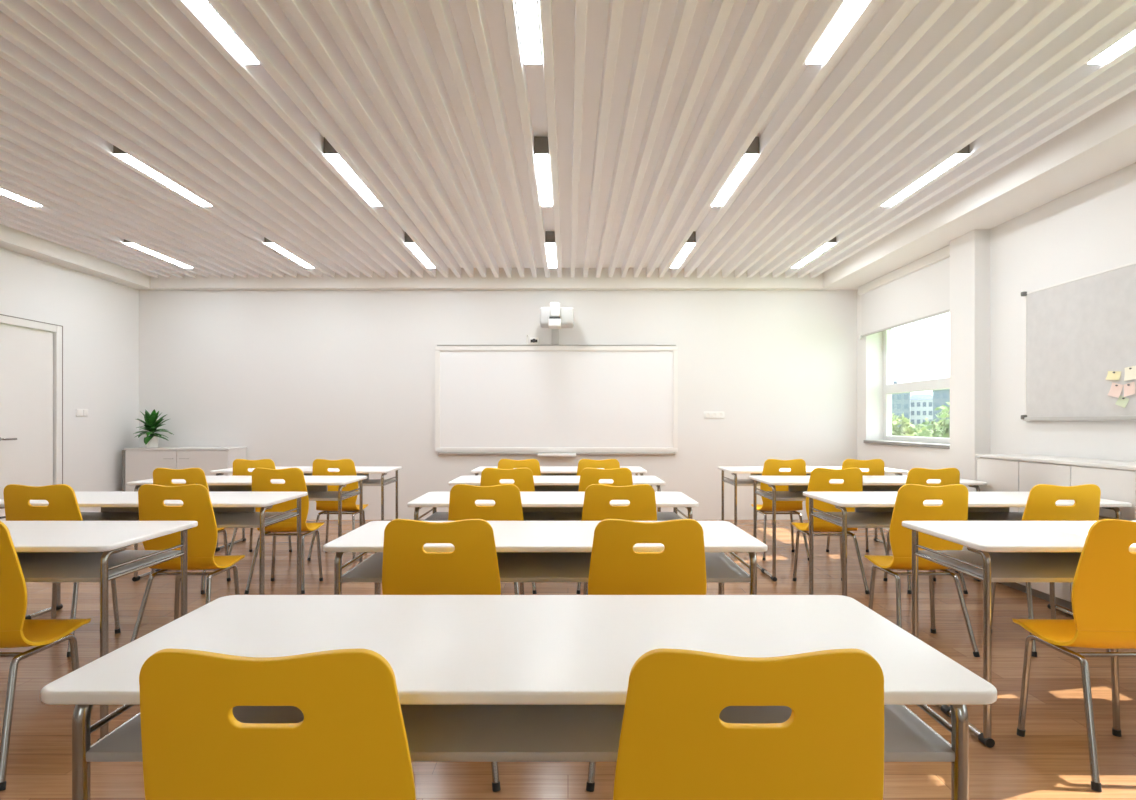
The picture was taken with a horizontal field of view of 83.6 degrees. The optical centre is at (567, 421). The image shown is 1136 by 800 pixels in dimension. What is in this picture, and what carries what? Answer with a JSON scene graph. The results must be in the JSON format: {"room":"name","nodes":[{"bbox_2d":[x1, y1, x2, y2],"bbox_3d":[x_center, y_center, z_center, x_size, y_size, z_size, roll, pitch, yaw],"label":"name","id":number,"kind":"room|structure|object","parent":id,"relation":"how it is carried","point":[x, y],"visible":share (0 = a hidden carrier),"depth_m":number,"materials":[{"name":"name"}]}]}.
{"room":"classroom","nodes":[
{"label":"classroom","id":0,"kind":"room"},
{"bbox_2d":[0,247,138,511],"bbox_3d":[-5.370,-0.450,2.600,0.200,3.300,10.400,0,0,0],"label":"wall","id":1,"kind":"structure","parent":0,"point":[99,317],"depth_m":6.96,"materials":[{"name":"white paint"}]},
{"bbox_2d":[0,314,62,520],"bbox_3d":[-5.343,0.101,6.140,0.254,2.199,0.918,0,0,0],"label":"door","id":2,"kind":"structure","parent":1,"relation":"in","point":[26,345],"depth_m":6.24,"materials":[{"name":"white paint"}]},
{"bbox_2d":[0,224,154,289],"bbox_3d":[-5.165,-1.742,2.600,0.210,0.243,10.400,0,0,0],"label":"trim","id":3,"kind":"structure","parent":1,"relation":"attached to","point":[12,239],"depth_m":6.48,"materials":[{"name":"white paint"}]},
{"bbox_2d":[76,409,87,416],"bbox_3d":[-5.263,-0.100,6.880,0.014,0.084,0.168,0,0,0],"label":"light switch","id":4,"kind":"object","parent":1,"relation":"attached to","point":[79,412],"visible":1,"depth_m":6.87,"materials":[{"name":"white plastic"}]},
{"bbox_2d":[139,290,856,519],"bbox_3d":[-0.810,-0.450,7.900,9.320,3.300,0.200,0,0,0],"label":"wall","id":5,"kind":"structure","parent":0,"point":[288,377],"depth_m":7.80,"materials":[{"name":"white paint"}]},
{"bbox_2d":[150,268,822,289],"bbox_3d":[-0.985,-1.742,7.740,8.150,0.243,0.120,0,0,0],"label":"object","id":6,"kind":"structure","parent":5,"relation":"attached to","point":[351,282],"depth_m":7.68,"materials":[{"name":"white paint"}]},
{"bbox_2d":[435,345,677,455],"bbox_3d":[-0.141,-0.263,7.735,2.961,1.361,0.130,0,0,0],"label":"whiteboard","id":7,"kind":"object","parent":5,"relation":"attached to","point":[540,400],"visible":1,"depth_m":7.77,"materials":[{"name":"white ceramic"}]},
{"bbox_2d":[526,334,540,344],"bbox_3d":[-0.424,-1.008,7.760,0.180,0.128,0.076,0,0,0],"label":"camera","id":8,"kind":"object","parent":7,"relation":"on","point":[533,341],"visible":1,"depth_m":7.74,"materials":[{"name":"white plastic"}]},
{"bbox_2d":[538,454,575,455],"bbox_3d":[-0.135,0.401,7.715,0.465,0.032,0.090,0,0,0],"label":"tray","id":9,"kind":"object","parent":7,"relation":"on","point":[538,454],"depth_m":7.67,"materials":[{"name":"white plastic"}]},
{"bbox_2d":[540,303,573,344],"bbox_3d":[-0.129,-1.151,7.470,0.399,0.402,0.660,0,0,0],"label":"projector","id":10,"kind":"object","parent":5,"relation":"attached to","point":[554,317],"visible":1,"depth_m":7.34,"materials":[{"name":"grey plastic"}]},
{"bbox_2d":[704,412,723,417],"bbox_3d":[1.790,-0.086,7.793,0.233,0.061,0.014,0,0,0],"label":"wall socket","id":11,"kind":"object","parent":5,"relation":"attached to","point":[706,414],"visible":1,"depth_m":7.79,"materials":[{"name":"white plastic"}]},
{"bbox_2d":[0,0,1135,277],"bbox_3d":[-0.810,-1.864,2.550,9.320,0.238,10.900,0,0,0],"label":"ceiling","id":12,"kind":"structure","parent":0,"point":[645,109],"depth_m":3.77,"materials":[{"name":"white paint"}]},
{"bbox_2d":[0,188,41,205],"bbox_3d":[-4.292,-1.802,4.640,0.093,0.119,1.000,0,0,0],"label":"ceiling light","id":13,"kind":"object","parent":12,"relation":"attached to","point":[4,192],"visible":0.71,"depth_m":4.95,"materials":[{"name":"grey plastic"}]},
{"bbox_2d":[124,239,192,267],"bbox_3d":[-4.292,-1.802,6.700,0.093,0.119,1.000,0,0,0],"label":"ceiling light","id":14,"kind":"object","parent":12,"relation":"attached to","point":[129,243],"visible":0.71,"depth_m":6.60,"materials":[{"name":"grey plastic"}]},
{"bbox_2d":[113,145,212,205],"bbox_3d":[-2.919,-1.802,4.640,0.093,0.119,1.000,0,0,0],"label":"ceiling light","id":15,"kind":"object","parent":12,"relation":"attached to","point":[118,152],"visible":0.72,"depth_m":4.51,"materials":[{"name":"grey plastic"}]},
{"bbox_2d":[185,0,260,63],"bbox_3d":[-1.546,-1.802,2.600,0.093,0.119,1.000,0,0,0],"label":"ceiling light","id":16,"kind":"object","parent":12,"relation":"attached to","point":[203,9],"visible":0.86,"depth_m":2.83,"materials":[{"name":"grey plastic"}]},
{"bbox_2d":[264,237,313,267],"bbox_3d":[-2.919,-1.802,6.700,0.093,0.119,1.000,0,0,0],"label":"ceiling light","id":17,"kind":"object","parent":12,"relation":"attached to","point":[266,241],"visible":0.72,"depth_m":6.57,"materials":[{"name":"grey plastic"}]},
{"bbox_2d":[324,137,382,205],"bbox_3d":[-1.546,-1.802,4.640,0.093,0.119,1.000,0,0,0],"label":"ceiling light","id":18,"kind":"object","parent":12,"relation":"attached to","point":[330,152],"visible":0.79,"depth_m":4.45,"materials":[{"name":"grey plastic"}]},
{"bbox_2d":[405,232,435,267],"bbox_3d":[-1.546,-1.802,6.700,0.093,0.119,1.000,0,0,0],"label":"ceiling light","id":19,"kind":"object","parent":12,"relation":"attached to","point":[410,243],"visible":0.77,"depth_m":6.49,"materials":[{"name":"grey plastic"}]},
{"bbox_2d":[406,243,434,267],"bbox_3d":[-1.546,-1.747,6.700,0.081,0.008,0.988,0,0,0],"label":"diffuser","id":20,"kind":"object","parent":19,"relation":"attached to","point":[412,246],"depth_m":6.64,"materials":[{"name":"white plastic"}]},
{"bbox_2d":[515,0,541,63],"bbox_3d":[-0.173,-1.802,2.600,0.093,0.119,1.000,0,0,0],"label":"ceiling light","id":21,"kind":"object","parent":12,"relation":"attached to","point":[528,17],"visible":0.9,"depth_m":2.83,"materials":[{"name":"grey plastic"}]},
{"bbox_2d":[534,137,551,205],"bbox_3d":[-0.173,-1.802,4.640,0.093,0.119,1.000,0,0,0],"label":"ceiling light","id":22,"kind":"object","parent":12,"relation":"attached to","point":[541,146],"visible":0.9,"depth_m":4.38,"materials":[{"name":"grey plastic"}]},
{"bbox_2d":[546,231,556,267],"bbox_3d":[-0.173,-1.802,6.700,0.093,0.119,1.000,0,0,0],"label":"ceiling light","id":23,"kind":"object","parent":12,"relation":"attached to","point":[550,235],"visible":0.94,"depth_m":6.42,"materials":[{"name":"grey plastic"}]},
{"bbox_2d":[546,243,555,267],"bbox_3d":[-0.173,-1.747,6.700,0.081,0.008,0.988,0,0,0],"label":"diffuser","id":24,"kind":"object","parent":23,"relation":"attached to","point":[550,247],"depth_m":6.61,"materials":[{"name":"white plastic"}]},
{"bbox_2d":[670,231,695,267],"bbox_3d":[1.200,-1.802,6.700,0.093,0.119,1.000,0,0,0],"label":"ceiling light","id":25,"kind":"object","parent":12,"relation":"attached to","point":[691,241],"visible":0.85,"depth_m":6.46,"materials":[{"name":"grey plastic"}]},
{"bbox_2d":[670,243,694,267],"bbox_3d":[1.200,-1.747,6.700,0.081,0.008,0.988,0,0,0],"label":"diffuser","id":26,"kind":"object","parent":25,"relation":"attached to","point":[687,247],"depth_m":6.64,"materials":[{"name":"white plastic"}]},
{"bbox_2d":[711,137,758,205],"bbox_3d":[1.200,-1.802,4.640,0.093,0.119,1.000,0,0,0],"label":"ceiling light","id":27,"kind":"object","parent":12,"relation":"attached to","point":[752,152],"visible":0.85,"depth_m":4.44,"materials":[{"name":"grey plastic"}]},
{"bbox_2d":[791,237,835,267],"bbox_3d":[2.573,-1.802,6.700,0.093,0.119,1.000,0,0,0],"label":"ceiling light","id":28,"kind":"object","parent":12,"relation":"attached to","point":[831,242],"visible":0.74,"depth_m":6.57,"materials":[{"name":"grey plastic"}]},
{"bbox_2d":[804,0,867,63],"bbox_3d":[1.200,-1.802,2.600,0.093,0.119,1.000,0,0,0],"label":"ceiling light","id":29,"kind":"object","parent":12,"relation":"attached to","point":[849,10],"visible":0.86,"depth_m":2.83,"materials":[{"name":"grey plastic"}]},
{"bbox_2d":[880,144,969,205],"bbox_3d":[2.573,-1.802,4.640,0.093,0.119,1.000,0,0,0],"label":"ceiling light","id":30,"kind":"object","parent":12,"relation":"attached to","point":[965,151],"visible":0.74,"depth_m":4.49,"materials":[{"name":"grey plastic"}]},
{"bbox_2d":[1086,29,1135,63],"bbox_3d":[2.573,-1.802,2.600,0.093,0.119,1.000,0,0,0],"label":"ceiling light","id":31,"kind":"object","parent":12,"relation":"attached to","point":[1127,41],"visible":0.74,"depth_m":2.97,"materials":[{"name":"grey plastic"}]},
{"bbox_2d":[0,520,1135,799],"bbox_3d":[-0.810,1.300,2.550,9.320,0.200,10.900,0,0,0],"label":"floor","id":32,"kind":"structure","parent":0,"point":[1051,762],"depth_m":2.89,"materials":[{"name":"brown wood"}]},
{"bbox_2d":[0,521,90,790],"bbox_3d":[-2.047,0.762,2.274,0.421,0.882,0.438,0,0,0],"label":"chair","id":33,"kind":"object","parent":32,"relation":"on","point":[16,631],"visible":1,"depth_m":2.16,"materials":[{"name":"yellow plastic"}]},
{"bbox_2d":[3,484,120,656],"bbox_3d":[-2.745,0.762,3.453,0.421,0.882,0.438,0,0,0],"label":"chair","id":34,"kind":"object","parent":32,"relation":"on","point":[63,505],"visible":0.45,"depth_m":3.30,"materials":[{"name":"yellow plastic"}]},
{"bbox_2d":[1,521,197,740],"bbox_3d":[-2.490,0.825,2.600,1.630,0.749,0.600,0,0,0],"label":"school desk","id":35,"kind":"object","parent":32,"relation":"on","point":[47,551],"visible":0.84,"depth_m":2.55,"materials":[{"name":"white laminate"}]},
{"bbox_2d":[16,550,180,581],"bbox_3d":[-2.490,0.585,2.603,1.528,0.018,0.505,0,0,0],"label":"shelf","id":36,"kind":"object","parent":35,"relation":"attached to","point":[36,566],"depth_m":2.57,"materials":[{"name":"grey metal"}]},
{"bbox_2d":[0,492,307,618],"bbox_3d":[-2.490,0.825,3.815,1.630,0.749,0.600,0,0,0],"label":"school desk","id":37,"kind":"object","parent":32,"relation":"on","point":[231,509],"visible":0.6,"depth_m":3.79,"materials":[{"name":"white laminate"}]},
{"bbox_2d":[81,512,296,527],"bbox_3d":[-2.490,0.585,3.817,1.528,0.018,0.505,0,0,0],"label":"shelf","id":38,"kind":"object","parent":37,"relation":"attached to","point":[223,519],"depth_m":3.83,"materials":[{"name":"grey metal"}]},
{"bbox_2d":[122,447,246,491],"bbox_3d":[-4.551,0.751,7.557,1.229,0.897,0.446,0,0,0],"label":"base cabinet","id":39,"kind":"object","parent":32,"relation":"on","point":[138,463],"visible":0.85,"depth_m":7.36,"materials":[{"name":"white laminate"}]},
{"bbox_2d":[134,409,173,447],"bbox_3d":[-4.893,0.077,7.498,0.409,0.453,0.404,0,0,-19],"label":"potted plant","id":40,"kind":"object","parent":39,"relation":"on","point":[151,423],"visible":1,"depth_m":7.46,"materials":[{"name":"green plant"}]},
{"bbox_2d":[131,484,244,641],"bbox_3d":[-2.047,0.762,3.453,0.421,0.882,0.438,0,0,0],"label":"chair","id":41,"kind":"object","parent":32,"relation":"on","point":[197,506],"visible":0.83,"depth_m":3.32,"materials":[{"name":"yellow plastic"}]},
{"bbox_2d":[149,468,230,593],"bbox_3d":[-2.745,0.762,4.636,0.421,0.882,0.438,0,0,0],"label":"chair","id":42,"kind":"object","parent":32,"relation":"on","point":[161,476],"visible":0.37,"depth_m":4.47,"materials":[{"name":"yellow plastic"}]},
{"bbox_2d":[127,476,366,581],"bbox_3d":[-2.490,0.825,5.035,1.630,0.749,0.600,0,0,0],"label":"school desk","id":43,"kind":"object","parent":32,"relation":"on","point":[317,486],"visible":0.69,"depth_m":4.97,"materials":[{"name":"white laminate"}]},
{"bbox_2d":[209,491,359,500],"bbox_3d":[-2.490,0.585,5.037,1.528,0.018,0.505,0,0,0],"label":"shelf","id":44,"kind":"object","parent":43,"relation":"attached to","point":[313,495],"depth_m":4.98,"materials":[{"name":"grey"}]},
{"bbox_2d":[228,459,291,554],"bbox_3d":[-2.745,0.762,5.703,0.421,0.882,0.438,0,0,0],"label":"chair","id":45,"kind":"object","parent":32,"relation":"on","point":[240,466],"visible":0.34,"depth_m":5.54,"materials":[{"name":"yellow plastic"}]},
{"bbox_2d":[139,648,415,799],"bbox_3d":[-0.430,0.762,1.067,0.421,0.882,0.438,0,0,0],"label":"chair","id":46,"kind":"object","parent":32,"relation":"on","point":[351,742],"visible":1,"depth_m":0.91,"materials":[{"name":"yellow plastic"}]},
{"bbox_2d":[244,468,323,593],"bbox_3d":[-2.047,0.762,4.636,0.421,0.882,0.438,0,0,0],"label":"chair","id":47,"kind":"object","parent":32,"relation":"on","point":[294,478],"visible":0.84,"depth_m":4.50,"materials":[{"name":"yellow plastic"}]},
{"bbox_2d":[210,466,401,551],"bbox_3d":[-2.490,0.825,6.135,1.630,0.749,0.600,0,0,0],"label":"school desk","id":48,"kind":"object","parent":32,"relation":"on","point":[307,470],"visible":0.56,"depth_m":6.13,"materials":[{"name":"white laminate"}]},
{"bbox_2d":[358,479,395,485],"bbox_3d":[-2.490,0.585,6.138,1.528,0.018,0.505,0,0,0],"label":"shelf","id":49,"kind":"object","parent":48,"relation":"attached to","point":[367,482],"depth_m":6.05,"materials":[{"name":"grey metal"}]},
{"bbox_2d":[307,459,367,560],"bbox_3d":[-2.047,0.762,5.703,0.421,0.882,0.438,0,0,0],"label":"chair","id":50,"kind":"object","parent":32,"relation":"on","point":[346,467],"visible":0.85,"depth_m":5.57,"materials":[{"name":"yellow plastic"}]},
{"bbox_2d":[382,519,500,791],"bbox_3d":[-0.430,0.762,2.274,0.421,0.882,0.438,0,0,0],"label":"chair","id":51,"kind":"object","parent":32,"relation":"on","point":[472,568],"visible":0.45,"depth_m":2.12,"materials":[{"name":"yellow plastic"}]},
{"bbox_2d":[448,484,523,594],"bbox_3d":[-0.430,0.762,3.453,0.421,0.882,0.438,0,0,0],"label":"chair","id":52,"kind":"object","parent":32,"relation":"on","point":[507,498],"visible":0.43,"depth_m":3.30,"materials":[{"name":"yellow plastic"}]},
{"bbox_2d":[480,468,536,593],"bbox_3d":[-0.430,0.762,4.636,0.421,0.882,0.438,0,0,0],"label":"chair","id":53,"kind":"object","parent":32,"relation":"on","point":[523,477],"visible":0.35,"depth_m":4.47,"materials":[{"name":"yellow plastic"}]},
{"bbox_2d":[41,595,996,799],"bbox_3d":[-0.083,0.825,1.358,1.630,0.749,0.600,0,0,0],"label":"school desk","id":54,"kind":"object","parent":32,"relation":"on","point":[479,678],"visible":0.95,"depth_m":1.25,"materials":[{"name":"white laminate"}]},
{"bbox_2d":[86,705,954,761],"bbox_3d":[-0.083,0.585,1.361,1.528,0.018,0.505,0,0,0],"label":"shelf","id":55,"kind":"object","parent":54,"relation":"attached to","point":[435,733],"depth_m":1.18,"materials":[{"name":"grey metal"}]},
{"bbox_2d":[498,459,540,475],"bbox_3d":[-0.430,0.762,5.703,0.421,0.882,0.438,0,0,0],"label":"chair","id":56,"kind":"object","parent":32,"relation":"on","point":[533,465],"visible":0.29,"depth_m":5.53,"materials":[{"name":"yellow plastic"}]},
{"bbox_2d":[323,521,766,594],"bbox_3d":[-0.083,0.825,2.600,1.630,0.749,0.600,0,0,0],"label":"school desk","id":57,"kind":"object","parent":32,"relation":"on","point":[527,551],"visible":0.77,"depth_m":2.45,"materials":[{"name":"white laminate"}]},
{"bbox_2d":[341,552,749,581],"bbox_3d":[-0.083,0.585,2.603,1.528,0.018,0.505,0,0,0],"label":"shelf","id":58,"kind":"object","parent":57,"relation":"attached to","point":[513,566],"depth_m":2.50,"materials":[{"name":"grey metal"}]},
{"bbox_2d":[407,492,698,520],"bbox_3d":[-0.083,0.825,3.815,1.630,0.749,0.600,0,0,0],"label":"school desk","id":59,"kind":"object","parent":32,"relation":"on","point":[536,506],"visible":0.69,"depth_m":3.75,"materials":[{"name":"white laminate"}]},
{"bbox_2d":[424,512,681,520],"bbox_3d":[-0.083,0.585,3.817,1.528,0.018,0.505,0,0,0],"label":"shelf","id":60,"kind":"object","parent":59,"relation":"attached to","point":[436,516],"depth_m":3.87,"materials":[{"name":"grey metal"}]},
{"bbox_2d":[448,476,664,511],"bbox_3d":[-0.083,0.825,5.035,1.630,0.749,0.600,0,0,0],"label":"school desk","id":61,"kind":"object","parent":32,"relation":"on","point":[541,483],"visible":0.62,"depth_m":4.97,"materials":[{"name":"white laminate"}]},
{"bbox_2d":[535,491,577,491],"bbox_3d":[-0.083,0.585,5.037,1.528,0.018,0.505,0,0,0],"label":"shelf","id":62,"kind":"object","parent":61,"relation":"attached to","point":[535,491],"depth_m":5.26,"materials":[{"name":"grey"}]},
{"bbox_2d":[471,466,646,485],"bbox_3d":[-0.083,0.825,6.135,1.630,0.749,0.600,0,0,0],"label":"school desk","id":63,"kind":"object","parent":32,"relation":"on","point":[545,470],"visible":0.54,"depth_m":6.14,"materials":[{"name":"white laminate"}]},
{"bbox_2d":[577,459,619,475],"bbox_3d":[0.269,0.762,5.703,0.421,0.882,0.438,0,0,0],"label":"chair","id":64,"kind":"object","parent":32,"relation":"on","point":[583,463],"visible":0.16,"depth_m":5.53,"materials":[{"name":"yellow plastic"}]},
{"bbox_2d":[576,468,632,593],"bbox_3d":[0.269,0.762,4.636,0.421,0.882,0.438,0,0,0],"label":"chair","id":65,"kind":"object","parent":32,"relation":"on","point":[588,476],"visible":0.3,"depth_m":4.47,"materials":[{"name":"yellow plastic"}]},
{"bbox_2d":[581,484,656,594],"bbox_3d":[0.269,0.762,3.453,0.421,0.882,0.438,0,0,0],"label":"chair","id":66,"kind":"object","parent":32,"relation":"on","point":[597,498],"visible":0.41,"depth_m":3.29,"materials":[{"name":"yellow plastic"}]},
{"bbox_2d":[586,519,706,791],"bbox_3d":[0.269,0.762,2.274,0.421,0.882,0.438,0,0,0],"label":"chair","id":67,"kind":"object","parent":32,"relation":"on","point":[616,568],"visible":0.52,"depth_m":2.12,"materials":[{"name":"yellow plastic"}]},
{"bbox_2d":[613,648,883,799],"bbox_3d":[0.269,0.762,1.067,0.421,0.882,0.438,0,0,0],"label":"chair","id":68,"kind":"object","parent":32,"relation":"on","point":[674,743],"visible":1,"depth_m":0.91,"materials":[{"name":"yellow plastic"}]},
{"bbox_2d":[751,459,808,560],"bbox_3d":[1.894,0.762,5.703,0.421,0.882,0.438,0,0,0],"label":"chair","id":69,"kind":"object","parent":32,"relation":"on","point":[771,467],"visible":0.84,"depth_m":5.57,"materials":[{"name":"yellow plastic"}]},
{"bbox_2d":[718,466,907,545],"bbox_3d":[2.325,0.825,6.135,1.630,0.749,0.600,0,0,0],"label":"school desk","id":70,"kind":"object","parent":32,"relation":"on","point":[754,470],"visible":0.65,"depth_m":6.14,"materials":[{"name":"white laminate"}]},
{"bbox_2d":[724,479,760,485],"bbox_3d":[2.325,0.585,6.138,1.528,0.018,0.505,0,0,0],"label":"shelf","id":71,"kind":"object","parent":70,"relation":"attached to","point":[740,482],"depth_m":6.05,"materials":[{"name":"grey metal"}]},
{"bbox_2d":[792,468,869,593],"bbox_3d":[1.894,0.762,4.636,0.421,0.882,0.438,0,0,0],"label":"chair","id":72,"kind":"object","parent":32,"relation":"on","point":[819,479],"visible":0.72,"depth_m":4.49,"materials":[{"name":"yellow plastic"}]},
{"bbox_2d":[826,459,885,552],"bbox_3d":[2.580,0.762,5.703,0.421,0.882,0.438,0,0,0],"label":"chair","id":73,"kind":"object","parent":32,"relation":"on","point":[876,466],"visible":0.32,"depth_m":5.54,"materials":[{"name":"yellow plastic"}]},
{"bbox_2d":[749,476,986,581],"bbox_3d":[2.325,0.825,5.035,1.630,0.749,0.600,0,0,0],"label":"school desk","id":74,"kind":"object","parent":32,"relation":"on","point":[798,485],"visible":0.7,"depth_m":4.97,"materials":[{"name":"white laminate"}]},
{"bbox_2d":[756,491,897,500],"bbox_3d":[2.325,0.585,5.037,1.528,0.018,0.505,0,0,0],"label":"shelf","id":75,"kind":"object","parent":74,"relation":"attached to","point":[780,495],"depth_m":4.98,"materials":[{"name":"grey"}]},
{"bbox_2d":[864,484,979,656],"bbox_3d":[1.894,0.762,3.453,0.421,0.882,0.438,0,0,0],"label":"chair","id":76,"kind":"object","parent":32,"relation":"on","point":[908,506],"visible":0.77,"depth_m":3.32,"materials":[{"name":"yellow plastic"}]},
{"bbox_2d":[883,468,967,593],"bbox_3d":[2.580,0.762,4.636,0.421,0.882,0.438,0,0,0],"label":"chair","id":77,"kind":"object","parent":32,"relation":"on","point":[919,476],"visible":0.38,"depth_m":4.47,"materials":[{"name":"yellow plastic"}]},
{"bbox_2d":[803,492,1131,616],"bbox_3d":[2.325,0.825,3.815,1.630,0.749,0.600,0,0,0],"label":"school desk","id":78,"kind":"object","parent":32,"relation":"on","point":[872,509],"visible":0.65,"depth_m":3.78,"materials":[{"name":"white laminate"}]},
{"bbox_2d":[813,512,1023,527],"bbox_3d":[2.325,0.585,3.817,1.528,0.018,0.505,0,0,0],"label":"shelf","id":79,"kind":"object","parent":78,"relation":"attached to","point":[854,519],"depth_m":3.83,"materials":[{"name":"grey metal"}]},
{"bbox_2d":[902,521,1135,747],"bbox_3d":[2.325,0.825,2.600,1.630,0.749,0.600,0,0,0],"label":"school desk","id":80,"kind":"object","parent":32,"relation":"on","point":[997,551],"visible":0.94,"depth_m":2.52,"materials":[{"name":"white laminate"}]},
{"bbox_2d":[918,550,1081,581],"bbox_3d":[2.325,0.585,2.603,1.528,0.018,0.505,0,0,0],"label":"shelf","id":81,"kind":"object","parent":80,"relation":"attached to","point":[1005,566],"depth_m":2.57,"materials":[{"name":"grey metal"}]},
{"bbox_2d":[991,484,1110,656],"bbox_3d":[2.580,0.762,3.453,0.421,0.882,0.438,0,0,0],"label":"chair","id":82,"kind":"object","parent":32,"relation":"on","point":[1042,498],"visible":0.44,"depth_m":3.30,"materials":[{"name":"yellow plastic"}]},
{"bbox_2d":[976,454,1135,609],"bbox_3d":[3.349,0.724,4.230,0.381,0.952,1.388,0,0,0],"label":"base cabinet","id":83,"kind":"object","parent":32,"relation":"on","point":[1116,480],"visible":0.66,"depth_m":4.13,"materials":[{"name":"white laminate"}]},
{"bbox_2d":[1012,519,1135,791],"bbox_3d":[1.919,0.762,2.274,0.421,0.882,0.438,0,0,0],"label":"chair","id":84,"kind":"object","parent":32,"relation":"on","point":[1103,593],"visible":1,"depth_m":2.15,"materials":[{"name":"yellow plastic"}]},
{"bbox_2d":[857,163,1135,549],"bbox_3d":[3.635,-0.450,2.600,0.430,3.300,10.400,0,0,0],"label":"wall","id":85,"kind":"structure","parent":0,"point":[1090,229],"depth_m":5.15,"materials":[{"name":"white paint"}]},
{"bbox_2d":[858,245,949,339],"bbox_3d":[3.514,-1.306,6.691,0.072,0.628,1.902,0,0,0],"label":"roller blind","id":86,"kind":"object","parent":85,"relation":"attached to","point":[918,290],"visible":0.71,"depth_m":6.55,"materials":[{"name":"white fabric"}]},
{"bbox_2d":[863,329,949,448],"bbox_3d":[3.667,-0.485,6.650,0.305,1.470,1.820,0,0,0],"label":"window","id":87,"kind":"structure","parent":85,"relation":"in","point":[889,388],"depth_m":7.19,"materials":[{"name":"white"}]},
{"bbox_2d":[820,89,1135,289],"bbox_3d":[3.320,-1.742,2.600,0.460,0.243,10.400,0,0,0],"label":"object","id":88,"kind":"structure","parent":85,"relation":"attached to","point":[1103,143],"depth_m":4.56,"materials":[{"name":"white paint"}]},
{"bbox_2d":[1021,262,1135,420],"bbox_3d":[3.524,-0.507,4.150,0.052,0.993,1.522,0,0,0],"label":"pinboard","id":89,"kind":"object","parent":85,"relation":"attached to","point":[1080,330],"visible":1,"depth_m":4.36,"materials":[{"name":"grey fabric"}]},
{"bbox_2d":[1105,371,1120,379],"bbox_3d":[3.521,-0.300,4.100,0.013,0.065,0.105,0,0,0],"label":"paper note","id":90,"kind":"object","parent":89,"relation":"attached to","point":[1112,375],"visible":1,"depth_m":4.10,"materials":[{"name":"beige paper"}]},
{"bbox_2d":[1108,382,1122,397],"bbox_3d":[3.521,-0.205,4.085,0.013,0.104,0.103,0,0,0],"label":"paper note","id":91,"kind":"object","parent":89,"relation":"attached to","point":[1115,390],"visible":1,"depth_m":4.08,"materials":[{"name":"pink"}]},
{"bbox_2d":[1115,396,1128,407],"bbox_3d":[3.521,-0.130,4.035,0.013,0.082,0.091,0,0,0],"label":"paper note","id":92,"kind":"object","parent":89,"relation":"attached to","point":[1122,401],"visible":1,"depth_m":4.03,"materials":[{"name":"green"}]},
{"bbox_2d":[1123,382,1134,396],"bbox_3d":[3.521,-0.205,3.985,0.013,0.094,0.094,0,0,0],"label":"paper note","id":93,"kind":"object","parent":89,"relation":"attached to","point":[1129,389],"visible":1,"depth_m":3.98,"materials":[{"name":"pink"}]},
{"bbox_2d":[1124,366,1135,380],"bbox_3d":[3.521,-0.305,3.975,0.013,0.094,0.098,0,0,0],"label":"paper note","id":94,"kind":"object","parent":89,"relation":"attached to","point":[1130,372],"visible":1,"depth_m":3.98,"materials":[{"name":"beige paper"}]},
{"label":"outside","id":95,"kind":"structure","parent":0,"visible":0},
{"bbox_3d":[170.000,10.850,150.000,500.000,0.300,540.000,0,0,0],"label":"ground","id":96,"kind":"structure","parent":95,"visible":0},
{"bbox_2d":[892,392,910,426],"bbox_3d":[106.002,-0.050,203.031,6.400,21.500,7.400,0,0,30],"label":"building","id":97,"kind":"structure","parent":96,"relation":"on","point":[901,402],"depth_m":199.70,"materials":[{"name":"stone"}]},
{"bbox_2d":[892,412,931,441],"bbox_3d":[13.741,5.144,26.087,3.149,11.117,2.963,0,0,0],"label":"tree","id":98,"kind":"object","parent":96,"relation":"on","point":[905,422],"visible":0.06,"depth_m":25.79,"materials":[{"name":"green plant"}]},
{"bbox_2d":[892,418,936,432],"bbox_3d":[19.079,5.232,34.963,4.248,10.941,3.758,0,0,0],"label":"tree","id":99,"kind":"object","parent":96,"relation":"on","point":[927,423],"visible":0.08,"depth_m":34.51,"materials":[{"name":"green plant"}]},
{"bbox_2d":[911,394,932,429],"bbox_3d":[120.882,0.600,217.031,7.600,20.200,7.600,0,0,30],"label":"building","id":100,"kind":"structure","parent":96,"relation":"on","point":[921,404],"depth_m":214.15,"materials":[{"name":"stone"}]},
{"bbox_2d":[914,402,949,442],"bbox_3d":[13.637,4.998,22.545,2.877,11.408,2.899,0,0,0],"label":"tree","id":101,"kind":"object","parent":96,"relation":"on","point":[943,431],"visible":0.05,"depth_m":22.21,"materials":[{"name":"green plant"}]},
{"bbox_2d":[932,389,949,421],"bbox_3d":[116.334,-0.100,196.031,6.800,21.600,7.400,0,0,30],"label":"building","id":102,"kind":"structure","parent":96,"relation":"on","point":[940,397],"depth_m":193.70,"materials":[{"name":"stone"}]},
{"bbox_2d":[932,410,949,430],"bbox_3d":[17.254,5.060,28.268,3.575,11.284,3.652,0,0,26],"label":"tree","id":103,"kind":"object","parent":96,"relation":"on","point":[947,415],"visible":0.02,"depth_m":28.15,"materials":[{"name":"green plant"}]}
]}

